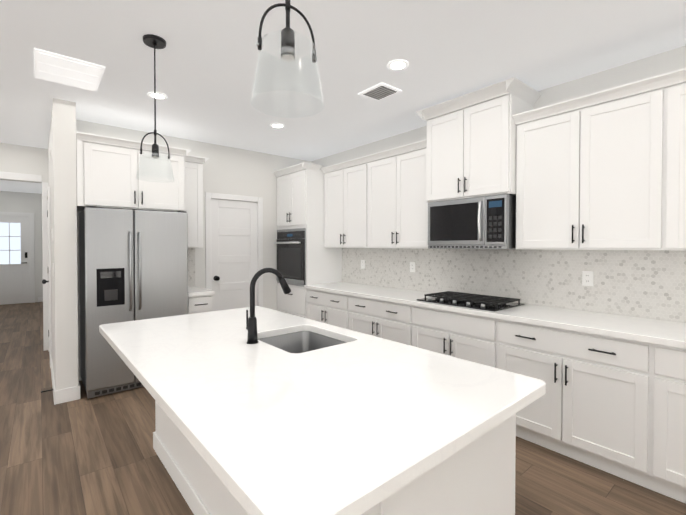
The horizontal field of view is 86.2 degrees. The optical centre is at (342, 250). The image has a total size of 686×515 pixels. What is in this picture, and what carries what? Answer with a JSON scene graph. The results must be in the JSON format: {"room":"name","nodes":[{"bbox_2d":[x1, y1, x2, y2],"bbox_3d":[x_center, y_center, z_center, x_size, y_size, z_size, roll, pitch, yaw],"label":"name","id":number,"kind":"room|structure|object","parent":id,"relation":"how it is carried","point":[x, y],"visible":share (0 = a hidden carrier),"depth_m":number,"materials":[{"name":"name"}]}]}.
{"room":"kitchen","nodes":[
{"label":"kitchen","id":0,"kind":"room"},
{"bbox_2d":[0,191,42,304],"bbox_3d":[-8.071,-0.066,9.015,1.125,2.740,0.120,-1,1,-40],"label":"wall","id":1,"kind":"structure","parent":0,"point":[22,202],"depth_m":9.21,"materials":[{"name":"beige paint"}]},
{"bbox_2d":[0,212,34,304],"bbox_3d":[-8.071,0.186,8.878,0.925,2.239,0.094,-1,1,-40],"label":"front door","id":2,"kind":"structure","parent":1,"relation":"in","point":[17,265],"depth_m":8.96,"materials":[{"name":"white paint"}]},
{"bbox_2d":[0,143,47,182],"bbox_3d":[-5.599,0.004,3.765,4.025,2.740,0.120,-1,1,-40],"label":"wall","id":3,"kind":"structure","parent":0,"point":[21,159],"depth_m":4.83,"materials":[{"name":"beige paint"}]},
{"bbox_2d":[48,98,77,389],"bbox_3d":[-5.027,-0.030,6.357,0.165,2.740,7.860,-1,1,-40],"label":"wall","id":4,"kind":"structure","parent":0,"point":[62,183],"depth_m":3.34,"materials":[{"name":"beige paint"}]},
{"bbox_2d":[0,172,80,404],"bbox_3d":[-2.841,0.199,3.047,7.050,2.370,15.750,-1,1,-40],"label":"door trim","id":5,"kind":"structure","parent":4,"relation":"attached to","point":[66,395],"depth_m":4.94,"materials":[{"name":"white paint"}]},
{"bbox_2d":[42,186,51,367],"bbox_3d":[-3.715,0.308,4.585,0.082,2.109,0.930,-1,1,-40],"label":"door","id":6,"kind":"structure","parent":4,"relation":"in","point":[44,281],"depth_m":4.25,"materials":[{"name":"white paint"}]},
{"bbox_2d":[76,120,310,380],"bbox_3d":[-1.705,-0.010,4.838,3.010,2.740,0.160,-1,1,-40],"label":"wall","id":7,"kind":"structure","parent":0,"point":[233,171],"depth_m":4.91,"materials":[{"name":"beige paint"}]},
{"bbox_2d":[76,131,190,211],"bbox_3d":[-2.220,-0.750,3.876,0.996,0.665,0.642,-1,1,-40],"label":"upper cabinet","id":8,"kind":"object","parent":7,"relation":"attached to","point":[106,172],"visible":0.9,"depth_m":3.61,"materials":[{"name":"white paint"}]},
{"bbox_2d":[188,248,194,286],"bbox_3d":[-1.965,0.209,4.513,0.280,0.478,0.010,-1,1,-40],"label":"tile backsplash","id":9,"kind":"structure","parent":7,"relation":"attached to","point":[191,266],"depth_m":4.57,"materials":[{"name":"tile"}]},
{"bbox_2d":[184,155,208,247],"bbox_3d":[-1.827,-0.562,4.376,0.330,1.065,0.377,-1,1,-40],"label":"upper cabinet","id":10,"kind":"object","parent":7,"relation":"attached to","point":[193,167],"visible":0.65,"depth_m":4.28,"materials":[{"name":"white paint"}]},
{"bbox_2d":[205,192,262,310],"bbox_3d":[-1.466,0.306,4.966,0.803,2.103,0.186,-1,1,-40],"label":"pantry door","id":11,"kind":"structure","parent":7,"relation":"in","point":[234,243],"depth_m":4.94,"materials":[{"name":"white paint"}]},
{"bbox_2d":[0,302,685,514],"bbox_3d":[-2.870,1.413,3.137,7.400,0.060,16.200,-1,1,-40],"label":"floor","id":12,"kind":"structure","parent":0,"point":[84,455],"depth_m":2.40,"materials":[{"name":"brown wood"}]},
{"bbox_2d":[79,206,187,398],"bbox_3d":[-2.181,0.478,3.845,0.900,1.789,0.710,-1,1,-40],"label":"refrigerator","id":13,"kind":"object","parent":12,"relation":"on","point":[134,265],"visible":0.81,"depth_m":3.53,"materials":[{"name":"silver metal"}]},
{"bbox_2d":[188,286,214,313],"bbox_3d":[-1.756,0.910,4.278,0.290,0.915,0.650,-1,1,-40],"label":"base cabinet","id":14,"kind":"object","parent":12,"relation":"on","point":[199,299],"visible":0.29,"depth_m":4.05,"materials":[{"name":"white paint"}]},
{"bbox_2d":[273,162,341,317],"bbox_3d":[-0.504,0.110,5.201,0.695,2.490,0.810,-1,1,-40],"label":"tall cabinet","id":15,"kind":"object","parent":12,"relation":"on","point":[305,256],"visible":0.73,"depth_m":4.92,"materials":[{"name":"white paint"}]},
{"bbox_2d":[306,289,353,330],"bbox_3d":[0.046,0.925,4.609,0.617,0.876,0.915,-1,1,-40],"label":"base cabinet","id":16,"kind":"object","parent":12,"relation":"on","point":[335,309],"depth_m":4.36,"materials":[{"name":"white paint"}]},
{"bbox_2d":[304,282,685,348],"bbox_3d":[1.421,0.490,2.925,0.645,0.040,5.253,-1,1,-40],"label":"countertop","id":17,"kind":"structure","parent":16,"relation":"on","point":[660,332],"depth_m":2.61,"materials":[{"name":"stone"}]},
{"bbox_2d":[417,291,524,311],"bbox_3d":[1.122,0.439,3.278,0.510,0.052,0.760,-1,1,-40],"label":"gas cooktop","id":18,"kind":"object","parent":17,"relation":"in","point":[480,302],"visible":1,"depth_m":3.17,"materials":[{"name":"black metal"}]},
{"bbox_2d":[153,398,519,514],"bbox_3d":[-0.315,0.960,2.000,0.807,0.876,2.202,-1,1,-41],"label":"kitchen island","id":19,"kind":"object","parent":12,"relation":"on","point":[480,479],"depth_m":1.30,"materials":[{"name":"white paint"}]},
{"bbox_2d":[99,306,545,514],"bbox_3d":[-0.402,0.504,1.869,1.140,0.040,2.275,-1,1,-41],"label":"island countertop","id":20,"kind":"structure","parent":19,"relation":"on","point":[340,428],"depth_m":1.19,"materials":[{"name":"white stone"}]},
{"bbox_2d":[246,268,290,343],"bbox_3d":[-0.409,0.287,2.000,0.263,0.390,0.097,-1,1,-41],"label":"faucet","id":21,"kind":"object","parent":20,"relation":"on","point":[251,326],"visible":1,"depth_m":1.91,"materials":[{"name":"black metal"}]},
{"bbox_2d":[263,330,342,349],"bbox_3d":[-0.232,0.615,2.053,0.433,0.212,0.518,-1,1,-41],"label":"sink","id":22,"kind":"object","parent":20,"relation":"in","point":[294,339],"depth_m":2.30,"materials":[{"name":"silver metal"}]},
{"bbox_2d":[354,296,417,346],"bbox_3d":[0.583,0.934,3.962,0.617,0.876,1.053,-1,1,-40],"label":"base cabinet","id":23,"kind":"object","parent":12,"relation":"on","point":[397,322],"depth_m":3.65,"materials":[{"name":"white paint"}]},
{"bbox_2d":[418,306,505,370],"bbox_3d":[1.136,0.943,3.296,0.617,0.876,0.963,-1,1,-40],"label":"base cabinet","id":24,"kind":"object","parent":12,"relation":"on","point":[473,338],"depth_m":2.99,"materials":[{"name":"white paint"}]},
{"bbox_2d":[506,320,669,496],"bbox_3d":[1.690,0.952,2.629,0.617,0.876,1.058,-1,1,-40],"label":"base cabinet","id":25,"kind":"object","parent":12,"relation":"on","point":[614,406],"depth_m":2.28,"materials":[{"name":"white paint"}]},
{"bbox_2d":[670,347,685,503],"bbox_3d":[2.267,0.961,1.932,0.617,0.876,1.038,-1,1,-40],"label":"base cabinet","id":26,"kind":"object","parent":12,"relation":"on","point":[677,356],"depth_m":2.00,"materials":[{"name":"white paint"}]},
{"bbox_2d":[0,0,685,193],"bbox_3d":[-2.870,-1.397,3.100,7.400,0.080,16.200,-1,1,-40],"label":"ceiling","id":27,"kind":"structure","parent":0,"point":[207,59],"depth_m":2.56,"materials":[{"name":"paint"}]},
{"bbox_2d":[34,48,104,91],"bbox_3d":[-2.071,-1.343,2.772,0.400,0.018,0.545,-1,1,-40],"label":"ceiling vent","id":28,"kind":"object","parent":27,"relation":"in","point":[61,69],"visible":1,"depth_m":2.72,"materials":[{"name":"white metal"}]},
{"bbox_2d":[137,34,173,182],"bbox_3d":[-1.207,-0.902,2.355,0.221,0.890,0.221,-1,1,-40],"label":"pendant light","id":29,"kind":"object","parent":27,"relation":"hanging from","point":[154,41],"visible":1,"depth_m":2.35,"materials":[{"name":"black metal"}]},
{"bbox_2d":[148,92,167,99],"bbox_3d":[-1.624,-1.353,3.211,0.156,0.010,0.156,-1,1,-40],"label":"recessed light","id":30,"kind":"object","parent":27,"relation":"in","point":[160,96],"visible":0.94,"depth_m":3.20,"materials":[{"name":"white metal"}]},
{"bbox_2d":[270,123,284,127],"bbox_3d":[-0.718,-1.364,4.015,0.156,0.010,0.156,-1,1,-40],"label":"recessed light","id":31,"kind":"object","parent":27,"relation":"in","point":[276,125],"visible":0.98,"depth_m":4.00,"materials":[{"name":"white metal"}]},
{"bbox_2d":[250,0,324,117],"bbox_3d":[-0.166,-0.885,1.104,0.221,0.890,0.221,-1,1,-40],"label":"pendant light","id":32,"kind":"object","parent":27,"relation":"hanging from","point":[288,40],"visible":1,"depth_m":1.09,"materials":[{"name":"clear glass"}]},
{"bbox_2d":[358,82,401,101],"bbox_3d":[0.315,-1.350,3.137,0.250,0.014,0.290,-1,1,-40],"label":"ceiling vent","id":33,"kind":"object","parent":27,"relation":"in","point":[380,91],"visible":0.98,"depth_m":3.12,"materials":[{"name":"white metal"}]},
{"bbox_2d":[387,59,408,70],"bbox_3d":[0.400,-1.346,2.668,0.156,0.010,0.156,-1,1,-40],"label":"recessed light","id":34,"kind":"object","parent":27,"relation":"in","point":[396,65],"visible":1,"depth_m":2.66,"materials":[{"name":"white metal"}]},
{"bbox_2d":[311,45,685,166],"bbox_3d":[2.260,0.020,2.534,0.150,2.740,8.750,-1,1,-40],"label":"wall","id":35,"kind":"structure","parent":0,"point":[659,64],"depth_m":2.86,"materials":[{"name":"beige paint"}]},
{"bbox_2d":[321,155,372,247],"bbox_3d":[0.157,-0.566,4.683,0.326,1.064,0.913,-1,1,-40],"label":"upper cabinet","id":36,"kind":"object","parent":35,"relation":"attached to","point":[348,186],"depth_m":4.53,"materials":[{"name":"white paint"}]},
{"bbox_2d":[369,139,427,248],"bbox_3d":[0.673,-0.558,4.062,0.326,1.064,0.979,-1,1,-40],"label":"upper cabinet","id":37,"kind":"object","parent":35,"relation":"attached to","point":[400,205],"depth_m":3.88,"materials":[{"name":"white paint"}]},
{"bbox_2d":[416,77,540,202],"bbox_3d":[1.188,-0.895,3.315,0.482,0.870,0.948,-1,1,-40],"label":"upper cabinet","id":38,"kind":"object","parent":35,"relation":"attached to","point":[471,144],"visible":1,"depth_m":3.12,"materials":[{"name":"white paint"}]},
{"bbox_2d":[428,194,515,248],"bbox_3d":[1.196,-0.237,3.331,0.460,0.443,0.776,-1,1,-40],"label":"over-the-range microwave","id":39,"kind":"object","parent":38,"relation":"attached to","point":[487,222],"visible":0.98,"depth_m":3.13,"materials":[{"name":"silver metal"}]},
{"bbox_2d":[342,248,685,322],"bbox_3d":[1.661,0.228,3.133,0.010,0.478,5.233,-1,1,-40],"label":"tile backsplash","id":40,"kind":"structure","parent":35,"relation":"attached to","point":[649,284],"depth_m":3.08,"materials":[{"name":"tile"}]},
{"bbox_2d":[361,260,364,268],"bbox_3d":[0.259,0.180,4.807,0.008,0.115,0.075,-1,1,-40],"label":"electrical outlet","id":41,"kind":"object","parent":40,"relation":"attached to","point":[362,264],"visible":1,"depth_m":4.80,"materials":[{"name":"white plastic"}]},
{"bbox_2d":[410,262,414,271],"bbox_3d":[0.789,0.189,4.168,0.008,0.115,0.075,-1,1,-40],"label":"electrical outlet","id":42,"kind":"object","parent":40,"relation":"attached to","point":[412,266],"visible":1,"depth_m":4.16,"materials":[{"name":"white plastic"}]},
{"bbox_2d":[582,271,593,285],"bbox_3d":[1.894,0.216,2.837,0.008,0.115,0.075,-1,1,-40],"label":"electrical outlet","id":43,"kind":"object","parent":40,"relation":"attached to","point":[587,278],"visible":1,"depth_m":2.83,"materials":[{"name":"white plastic"}]},
{"bbox_2d":[513,68,684,250],"bbox_3d":[1.823,-0.539,2.675,0.326,1.064,0.985,-1,1,-40],"label":"upper cabinet","id":44,"kind":"object","parent":35,"relation":"attached to","point":[603,170],"depth_m":2.48,"materials":[{"name":"white paint"}]},
{"bbox_2d":[681,67,685,250],"bbox_3d":[2.379,-0.530,2.005,0.326,1.064,1.034,-1,1,-40],"label":"upper cabinet","id":45,"kind":"object","parent":35,"relation":"attached to","point":[683,125],"depth_m":2.18,"materials":[{"name":"white paint"}]}
]}

